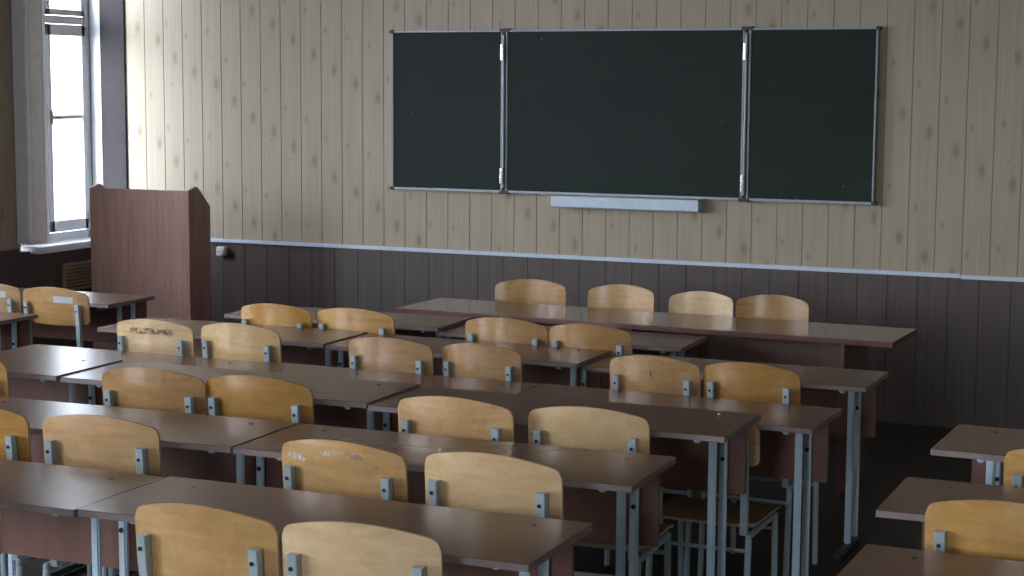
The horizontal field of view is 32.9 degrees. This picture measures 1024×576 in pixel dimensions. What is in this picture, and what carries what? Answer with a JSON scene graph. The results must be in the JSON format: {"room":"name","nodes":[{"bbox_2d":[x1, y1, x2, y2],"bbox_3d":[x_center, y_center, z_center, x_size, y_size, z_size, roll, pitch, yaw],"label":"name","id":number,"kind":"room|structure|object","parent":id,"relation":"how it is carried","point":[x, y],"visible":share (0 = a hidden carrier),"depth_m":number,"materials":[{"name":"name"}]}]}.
{"room":"classroom","nodes":[
{"label":"classroom","id":0,"kind":"room"},
{"bbox_2d":[0,0,92,348],"bbox_3d":[-5.387,-0.490,5.396,0.135,3.300,13.200,3,7,23],"label":"wall","id":1,"kind":"structure","parent":0,"point":[25,270],"depth_m":10.60,"materials":[{"name":"brown wood"}]},
{"bbox_2d":[0,249,18,257],"bbox_3d":[-5.500,0.418,5.060,0.018,0.044,12.310,3,7,23],"label":"trim","id":2,"kind":"structure","parent":1,"relation":"attached to","point":[13,252],"depth_m":10.58,"materials":[{"name":"brown wood"}]},
{"bbox_2d":[11,0,47,244],"bbox_3d":[-2.958,-1.499,10.586,0.104,2.464,0.175,3,7,23],"label":"trim","id":3,"kind":"structure","parent":1,"relation":"attached to","point":[27,28],"depth_m":10.59,"materials":[{"name":"grey paint"}]},
{"bbox_2d":[21,0,102,253],"bbox_3d":[-2.884,-1.334,10.979,0.205,2.185,0.846,3,7,23],"label":"window","id":4,"kind":"structure","parent":1,"relation":"in","point":[67,234],"depth_m":11.30,"materials":[{"name":"white paint"}]},
{"bbox_2d":[62,260,91,290],"bbox_3d":[-2.780,-0.087,11.278,0.025,0.180,0.440,3,7,23],"label":"air vent","id":5,"kind":"object","parent":1,"relation":"in","point":[75,275],"visible":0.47,"depth_m":11.20,"materials":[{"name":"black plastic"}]},
{"bbox_2d":[7,422,971,575],"bbox_3d":[-1.082,1.442,3.728,9.599,0.100,13.500,3,7,23],"label":"floor","id":6,"kind":"structure","parent":0,"point":[897,452],"depth_m":7.33,"materials":[{"name":"brown wood"}]},
{"bbox_2d":[0,518,2,554],"bbox_3d":[-1.364,0.873,4.430,0.386,0.864,0.409,3,7,23],"label":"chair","id":7,"kind":"object","parent":6,"relation":"on","point":[1,546],"visible":1,"depth_m":4.20,"materials":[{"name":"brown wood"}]},
{"bbox_2d":[0,284,22,312],"bbox_3d":[-2.609,0.357,9.001,0.394,0.817,0.409,3,7,23],"label":"chair","id":8,"kind":"object","parent":6,"relation":"on","point":[10,296],"visible":0.27,"depth_m":8.76,"materials":[{"name":"brown wood"}]},
{"bbox_2d":[0,312,37,350],"bbox_3d":[-2.943,0.465,8.553,1.197,0.701,0.406,3,7,23],"label":"school desk","id":9,"kind":"object","parent":6,"relation":"on","point":[14,327],"visible":0.52,"depth_m":8.47,"materials":[{"name":"laminate"}]},
{"bbox_2d":[0,362,67,575],"bbox_3d":[-1.907,0.643,6.373,0.386,0.864,0.409,3,7,23],"label":"chair","id":10,"kind":"object","parent":6,"relation":"on","point":[4,375],"visible":0.22,"depth_m":6.13,"materials":[{"name":"brown wood"}]},
{"bbox_2d":[0,409,91,575],"bbox_3d":[-1.561,0.758,5.396,0.386,0.866,0.409,3,7,23],"label":"chair","id":11,"kind":"object","parent":6,"relation":"on","point":[15,444],"visible":0.37,"depth_m":5.16,"materials":[{"name":"brown wood"}]},
{"bbox_2d":[23,287,90,347],"bbox_3d":[-2.208,0.384,8.784,0.418,0.817,0.409,4,7,27],"label":"chair","id":12,"kind":"object","parent":6,"relation":"on","point":[53,305],"visible":0.48,"depth_m":8.58,"materials":[{"name":"brown wood"}]},
{"bbox_2d":[0,350,122,575],"bbox_3d":[-2.105,0.651,6.643,1.197,0.784,0.406,3,7,22],"label":"school desk","id":13,"kind":"object","parent":6,"relation":"on","point":[34,376],"visible":0.36,"depth_m":6.57,"materials":[{"name":"laminate"}]},
{"bbox_2d":[0,459,165,575],"bbox_3d":[-1.569,0.881,4.788,1.197,0.763,0.406,3,7,23],"label":"school desk","id":14,"kind":"object","parent":6,"relation":"on","point":[40,503],"visible":0.8,"depth_m":4.73,"materials":[{"name":"laminate"}]},
{"bbox_2d":[16,287,154,348],"bbox_3d":[-2.533,0.379,9.329,1.197,0.698,0.406,3,7,23],"label":"school desk","id":15,"kind":"object","parent":6,"relation":"on","point":[106,309],"visible":0.48,"depth_m":9.34,"materials":[{"name":"laminate"}]},
{"bbox_2d":[43,414,161,575],"bbox_3d":[-1.153,0.781,5.225,0.396,0.866,0.409,3,7,20],"label":"chair","id":16,"kind":"object","parent":6,"relation":"on","point":[77,440],"visible":0.43,"depth_m":5.02,"materials":[{"name":"brown wood"}]},
{"bbox_2d":[4,344,262,369],"bbox_3d":[-1.623,0.638,7.165,1.166,0.694,0.406,3,7,24],"label":"school desk","id":17,"kind":"object","parent":6,"relation":"on","point":[36,348],"visible":0.11,"depth_m":7.21,"materials":[{"name":"laminate"}]},
{"bbox_2d":[0,397,297,575],"bbox_3d":[-1.308,0.795,5.542,1.197,0.763,0.406,3,7,22],"label":"school desk","id":18,"kind":"object","parent":6,"relation":"on","point":[194,446],"visible":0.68,"depth_m":5.52,"materials":[{"name":"laminate"}]},
{"bbox_2d":[89,184,211,350],"bbox_3d":[-2.170,-0.009,10.421,0.706,1.222,0.225,3,7,23],"label":"lectern","id":19,"kind":"object","parent":6,"relation":"on","point":[157,243],"visible":0.66,"depth_m":10.27,"materials":[{"name":"brown wood"}]},
{"bbox_2d":[102,368,207,575],"bbox_3d":[-1.165,0.684,6.038,0.408,0.870,0.409,3,7,21],"label":"chair","id":20,"kind":"object","parent":6,"relation":"on","point":[137,388],"visible":0.39,"depth_m":5.83,"materials":[{"name":"brown wood"}]},
{"bbox_2d":[117,319,194,356],"bbox_3d":[-1.467,0.526,7.560,0.396,0.828,0.409,3,7,25],"label":"chair","id":21,"kind":"object","parent":6,"relation":"on","point":[153,336],"visible":0.43,"depth_m":7.36,"materials":[{"name":"brown wood"}]},
{"bbox_2d":[135,503,280,575],"bbox_3d":[-0.652,0.908,4.165,0.389,0.864,0.409,3,7,24],"label":"chair","id":22,"kind":"object","parent":6,"relation":"on","point":[173,539],"visible":1,"depth_m":3.96,"materials":[{"name":"brown wood"}]},
{"bbox_2d":[98,317,366,367],"bbox_3d":[-1.266,0.546,7.856,1.168,0.723,0.406,3,7,23],"label":"school desk","id":23,"kind":"object","parent":6,"relation":"on","point":[307,346],"visible":0.26,"depth_m":7.82,"materials":[{"name":"laminate"}]},
{"bbox_2d":[60,361,419,575],"bbox_3d":[-0.971,0.713,6.188,1.233,0.779,0.406,3,7,23],"label":"school desk","id":24,"kind":"object","parent":6,"relation":"on","point":[338,402],"visible":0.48,"depth_m":6.16,"materials":[{"name":"laminate"}]},
{"bbox_2d":[201,323,281,362],"bbox_3d":[-1.074,0.544,7.394,0.394,0.835,0.409,4,7,26],"label":"chair","id":25,"kind":"object","parent":6,"relation":"on","point":[229,341],"visible":0.34,"depth_m":7.19,"materials":[{"name":"brown wood"}]},
{"bbox_2d":[206,375,313,424],"bbox_3d":[-0.785,0.702,5.903,0.408,0.870,0.409,3,7,23],"label":"chair","id":26,"kind":"object","parent":6,"relation":"on","point":[239,396],"visible":0.34,"depth_m":5.70,"materials":[{"name":"brown wood"}]},
{"bbox_2d":[241,303,312,327],"bbox_3d":[-1.026,0.463,8.148,0.386,0.823,0.409,4,7,26],"label":"chair","id":27,"kind":"object","parent":6,"relation":"on","point":[261,313],"visible":0.22,"depth_m":7.94,"materials":[{"name":"brown wood"}]},
{"bbox_2d":[78,476,591,575],"bbox_3d":[-0.447,0.941,4.316,1.223,0.766,0.406,3,7,23],"label":"school desk","id":28,"kind":"object","parent":6,"relation":"on","point":[472,542],"visible":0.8,"depth_m":4.27,"materials":[{"name":"laminate"}]},
{"bbox_2d":[282,439,407,502],"bbox_3d":[-0.398,0.825,4.867,0.394,0.870,0.409,4,7,26],"label":"chair","id":29,"kind":"object","parent":6,"relation":"on","point":[336,467],"visible":0.62,"depth_m":4.66,"materials":[{"name":"brown wood"}]},
{"bbox_2d":[224,306,472,339],"bbox_3d":[-0.799,0.485,8.462,1.152,0.709,0.406,3,7,22],"label":"school desk","id":30,"kind":"object","parent":6,"relation":"on","point":[406,324],"visible":0.23,"depth_m":8.34,"materials":[{"name":"laminate"}]},
{"bbox_2d":[317,308,394,334],"bbox_3d":[-0.650,0.482,8.002,0.403,0.823,0.409,4,7,26],"label":"chair","id":31,"kind":"object","parent":6,"relation":"on","point":[350,319],"visible":0.29,"depth_m":7.80,"materials":[{"name":"brown wood"}]},
{"bbox_2d":[282,521,442,575],"bbox_3d":[-0.291,0.927,4.020,0.387,0.864,0.409,3,7,19],"label":"chair","id":32,"kind":"object","parent":6,"relation":"on","point":[312,548],"visible":1,"depth_m":3.81,"materials":[{"name":"brown wood"}]},
{"bbox_2d":[237,362,540,393],"bbox_3d":[-0.528,0.699,6.679,1.216,0.700,0.406,3,7,24],"label":"school desk","id":33,"kind":"object","parent":6,"relation":"on","point":[451,382],"visible":0.23,"depth_m":6.70,"materials":[{"name":"laminate"}]},
{"bbox_2d":[349,337,433,374],"bbox_3d":[-0.425,0.591,7.060,0.384,0.828,0.409,4,7,26],"label":"chair","id":34,"kind":"object","parent":6,"relation":"on","point":[370,353],"visible":0.34,"depth_m":6.86,"materials":[{"name":"brown wood"}]},
{"bbox_2d":[233,424,675,575],"bbox_3d":[-0.175,0.855,5.086,1.231,0.762,0.406,3,7,22],"label":"school desk","id":35,"kind":"object","parent":6,"relation":"on","point":[618,493],"visible":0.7,"depth_m":5.04,"materials":[{"name":"laminate"}]},
{"bbox_2d":[398,396,514,441],"bbox_3d":[-0.120,0.749,5.541,0.400,0.868,0.409,3,7,25],"label":"chair","id":36,"kind":"object","parent":6,"relation":"on","point":[447,416],"visible":0.29,"depth_m":5.34,"materials":[{"name":"brown wood"}]},
{"bbox_2d":[326,333,611,387],"bbox_3d":[-0.189,0.608,7.403,1.155,0.717,0.406,3,7,23],"label":"school desk","id":37,"kind":"object","parent":6,"relation":"on","point":[541,364],"visible":0.27,"depth_m":7.37,"materials":[{"name":"laminate"}]},
{"bbox_2d":[442,343,521,381],"bbox_3d":[-0.061,0.608,6.957,0.347,0.823,0.409,4,7,26],"label":"chair","id":38,"kind":"object","parent":6,"relation":"on","point":[466,360],"visible":0.31,"depth_m":6.76,"materials":[{"name":"brown wood"}]},
{"bbox_2d":[425,452,563,519],"bbox_3d":[0.009,0.846,4.663,0.400,0.881,0.409,4,7,26],"label":"chair","id":39,"kind":"object","parent":6,"relation":"on","point":[479,481],"visible":0.69,"depth_m":4.46,"materials":[{"name":"brown wood"}]},
{"bbox_2d":[465,317,547,345],"bbox_3d":[0.036,0.521,7.704,0.401,0.823,0.409,4,7,27],"label":"chair","id":40,"kind":"object","parent":6,"relation":"on","point":[506,330],"visible":0.34,"depth_m":7.50,"materials":[{"name":"brown wood"}]},
{"bbox_2d":[495,279,565,305],"bbox_3d":[0.044,0.384,8.863,0.391,0.828,0.409,3,7,21],"label":"chair","id":41,"kind":"object","parent":6,"relation":"on","point":[532,291],"visible":0.21,"depth_m":8.98,"materials":[{"name":"brown wood"}]},
{"bbox_2d":[368,386,760,575],"bbox_3d":[0.163,0.780,5.703,1.221,0.773,0.406,3,7,23],"label":"school desk","id":42,"kind":"object","parent":6,"relation":"on","point":[708,447],"visible":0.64,"depth_m":5.64,"materials":[{"name":"laminate"}]},
{"bbox_2d":[439,324,707,497],"bbox_3d":[0.276,0.554,7.992,1.167,0.693,0.406,3,7,22],"label":"school desk","id":43,"kind":"object","parent":6,"relation":"on","point":[663,344],"visible":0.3,"depth_m":7.89,"materials":[{"name":"laminate"}]},
{"bbox_2d":[549,324,631,354],"bbox_3d":[0.390,0.543,7.532,0.378,0.823,0.409,3,7,25],"label":"chair","id":44,"kind":"object","parent":6,"relation":"on","point":[584,336],"visible":0.28,"depth_m":7.33,"materials":[{"name":"brown wood"}]},
{"bbox_2d":[528,406,673,575],"bbox_3d":[0.279,0.767,5.454,0.388,0.857,0.409,3,7,20],"label":"chair","id":45,"kind":"object","parent":6,"relation":"on","point":[562,426],"visible":0.39,"depth_m":5.26,"materials":[{"name":"brown wood"}]},
{"bbox_2d":[587,284,653,311],"bbox_3d":[0.499,0.412,8.646,0.346,0.828,0.409,3,7,20],"label":"chair","id":46,"kind":"object","parent":6,"relation":"on","point":[616,296],"visible":0.3,"depth_m":8.76,"materials":[{"name":"brown wood"}]},
{"bbox_2d":[603,355,700,575],"bbox_3d":[0.594,0.646,6.636,0.363,0.828,0.409,4,7,27],"label":"chair","id":47,"kind":"object","parent":6,"relation":"on","point":[639,373],"visible":0.39,"depth_m":6.43,"materials":[{"name":"brown wood"}]},
{"bbox_2d":[395,298,916,496],"bbox_3d":[0.641,0.501,8.350,2.490,0.719,0.481,4,7,26],"label":"table","id":48,"kind":"object","parent":6,"relation":"on","point":[830,345],"visible":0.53,"depth_m":8.03,"materials":[{"name":"laminate"}]},
{"bbox_2d":[517,384,842,575],"bbox_3d":[0.553,0.761,6.183,1.150,0.703,0.406,3,7,25],"label":"school desk","id":49,"kind":"object","parent":6,"relation":"on","point":[794,439],"visible":0.5,"depth_m":6.12,"materials":[{"name":"laminate"}]},
{"bbox_2d":[669,291,732,316],"bbox_3d":[0.878,0.442,8.425,0.322,0.823,0.409,3,7,20],"label":"chair","id":50,"kind":"object","parent":6,"relation":"on","point":[692,302],"visible":0.26,"depth_m":8.54,"materials":[{"name":"brown wood"}]},
{"bbox_2d":[646,425,779,575],"bbox_3d":[0.698,0.772,5.985,0.386,0.729,0.409,3,7,23],"label":"chair","id":51,"kind":"object","parent":6,"relation":"on","point":[744,515],"visible":0.53,"depth_m":5.90,"materials":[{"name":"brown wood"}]},
{"bbox_2d":[582,353,888,561],"bbox_3d":[0.888,0.671,6.978,1.152,0.702,0.406,3,7,24],"label":"school desk","id":52,"kind":"object","parent":6,"relation":"on","point":[854,391],"visible":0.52,"depth_m":6.91,"materials":[{"name":"laminate"}]},
{"bbox_2d":[697,362,818,575],"bbox_3d":[0.933,0.666,6.487,0.368,0.828,0.409,4,7,26],"label":"chair","id":53,"kind":"object","parent":6,"relation":"on","point":[744,381],"visible":0.49,"depth_m":6.30,"materials":[{"name":"brown wood"}]},
{"bbox_2d":[736,295,808,321],"bbox_3d":[1.203,0.462,8.252,0.354,0.828,0.409,3,7,20],"label":"chair","id":54,"kind":"object","parent":6,"relation":"on","point":[775,307],"visible":0.25,"depth_m":8.36,"materials":[{"name":"brown wood"}]},
{"bbox_2d":[837,544,1023,575],"bbox_3d":[1.291,1.028,3.678,1.197,0.761,0.406,3,7,24],"label":"school desk","id":55,"kind":"object","parent":6,"relation":"on","point":[872,560],"visible":1,"depth_m":3.89,"materials":[{"name":"laminate"}]},
{"bbox_2d":[876,477,1023,549],"bbox_3d":[1.534,0.948,4.311,1.197,0.778,0.406,3,7,23],"label":"school desk","id":56,"kind":"object","parent":6,"relation":"on","point":[911,499],"visible":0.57,"depth_m":4.48,"materials":[{"name":"laminate"}]},
{"bbox_2d":[924,500,1023,561],"bbox_3d":[1.208,0.909,4.196,0.386,0.877,0.409,3,7,23],"label":"chair","id":57,"kind":"object","parent":6,"relation":"on","point":[981,528],"visible":0.77,"depth_m":4.03,"materials":[{"name":"brown wood"}]},
{"bbox_2d":[931,424,1023,485],"bbox_3d":[1.812,0.867,4.889,1.197,0.807,0.406,3,7,25],"label":"school desk","id":58,"kind":"object","parent":6,"relation":"on","point":[987,447],"visible":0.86,"depth_m":5.06,"materials":[{"name":"laminate"}]},
{"bbox_2d":[1003,449,1023,487],"bbox_3d":[1.577,0.842,4.838,0.386,0.866,0.409,3,7,23],"label":"chair","id":59,"kind":"object","parent":6,"relation":"on","point":[1013,474],"visible":0.44,"depth_m":4.72,"materials":[{"name":"brown wood"}]},
{"bbox_2d":[124,0,1023,420],"bbox_3d":[1.598,-0.938,9.608,9.289,3.300,0.154,3,7,23],"label":"wall","id":60,"kind":"structure","parent":0,"point":[279,112],"depth_m":10.09,"materials":[{"name":"brown wood"}]},
{"bbox_2d":[99,0,127,188],"bbox_3d":[-2.602,-1.581,11.289,0.190,2.459,0.012,3,7,23],"label":"trim","id":61,"kind":"structure","parent":60,"relation":"attached to","point":[112,24],"depth_m":11.32,"materials":[{"name":"white paint"}]},
{"bbox_2d":[216,246,226,256],"bbox_3d":[-1.861,-0.234,11.096,0.068,0.062,0.042,3,7,23],"label":"wall socket","id":62,"kind":"object","parent":60,"relation":"attached to","point":[220,250],"visible":1,"depth_m":11.08,"materials":[{"name":"white plastic"}]},
{"bbox_2d":[211,238,1023,281],"bbox_3d":[1.560,-0.110,9.629,9.289,0.027,0.018,3,7,23],"label":"trim","id":63,"kind":"structure","parent":60,"relation":"attached to","point":[575,257],"depth_m":9.99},
{"bbox_2d":[389,26,881,211],"bbox_3d":[0.616,-0.967,9.899,2.953,1.032,0.101,3,7,23],"label":"chalkboard","id":64,"kind":"object","parent":60,"relation":"attached to","point":[621,119],"visible":1,"depth_m":9.85,"materials":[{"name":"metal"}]},
{"bbox_2d":[551,194,702,211],"bbox_3d":[0.654,-0.487,9.937,0.891,0.070,0.101,3,7,23],"label":"chalk tray","id":65,"kind":"object","parent":64,"relation":"on","point":[649,202],"depth_m":9.88,"materials":[{"name":"white metal"}]},
{"bbox_2d":[876,409,1023,429],"bbox_3d":[1.554,0.675,9.716,9.287,0.070,0.018,3,7,23],"label":"baseboard","id":66,"kind":"structure","parent":60,"relation":"attached to","point":[887,416],"depth_m":9.38,"materials":[{"name":"brown wood"}]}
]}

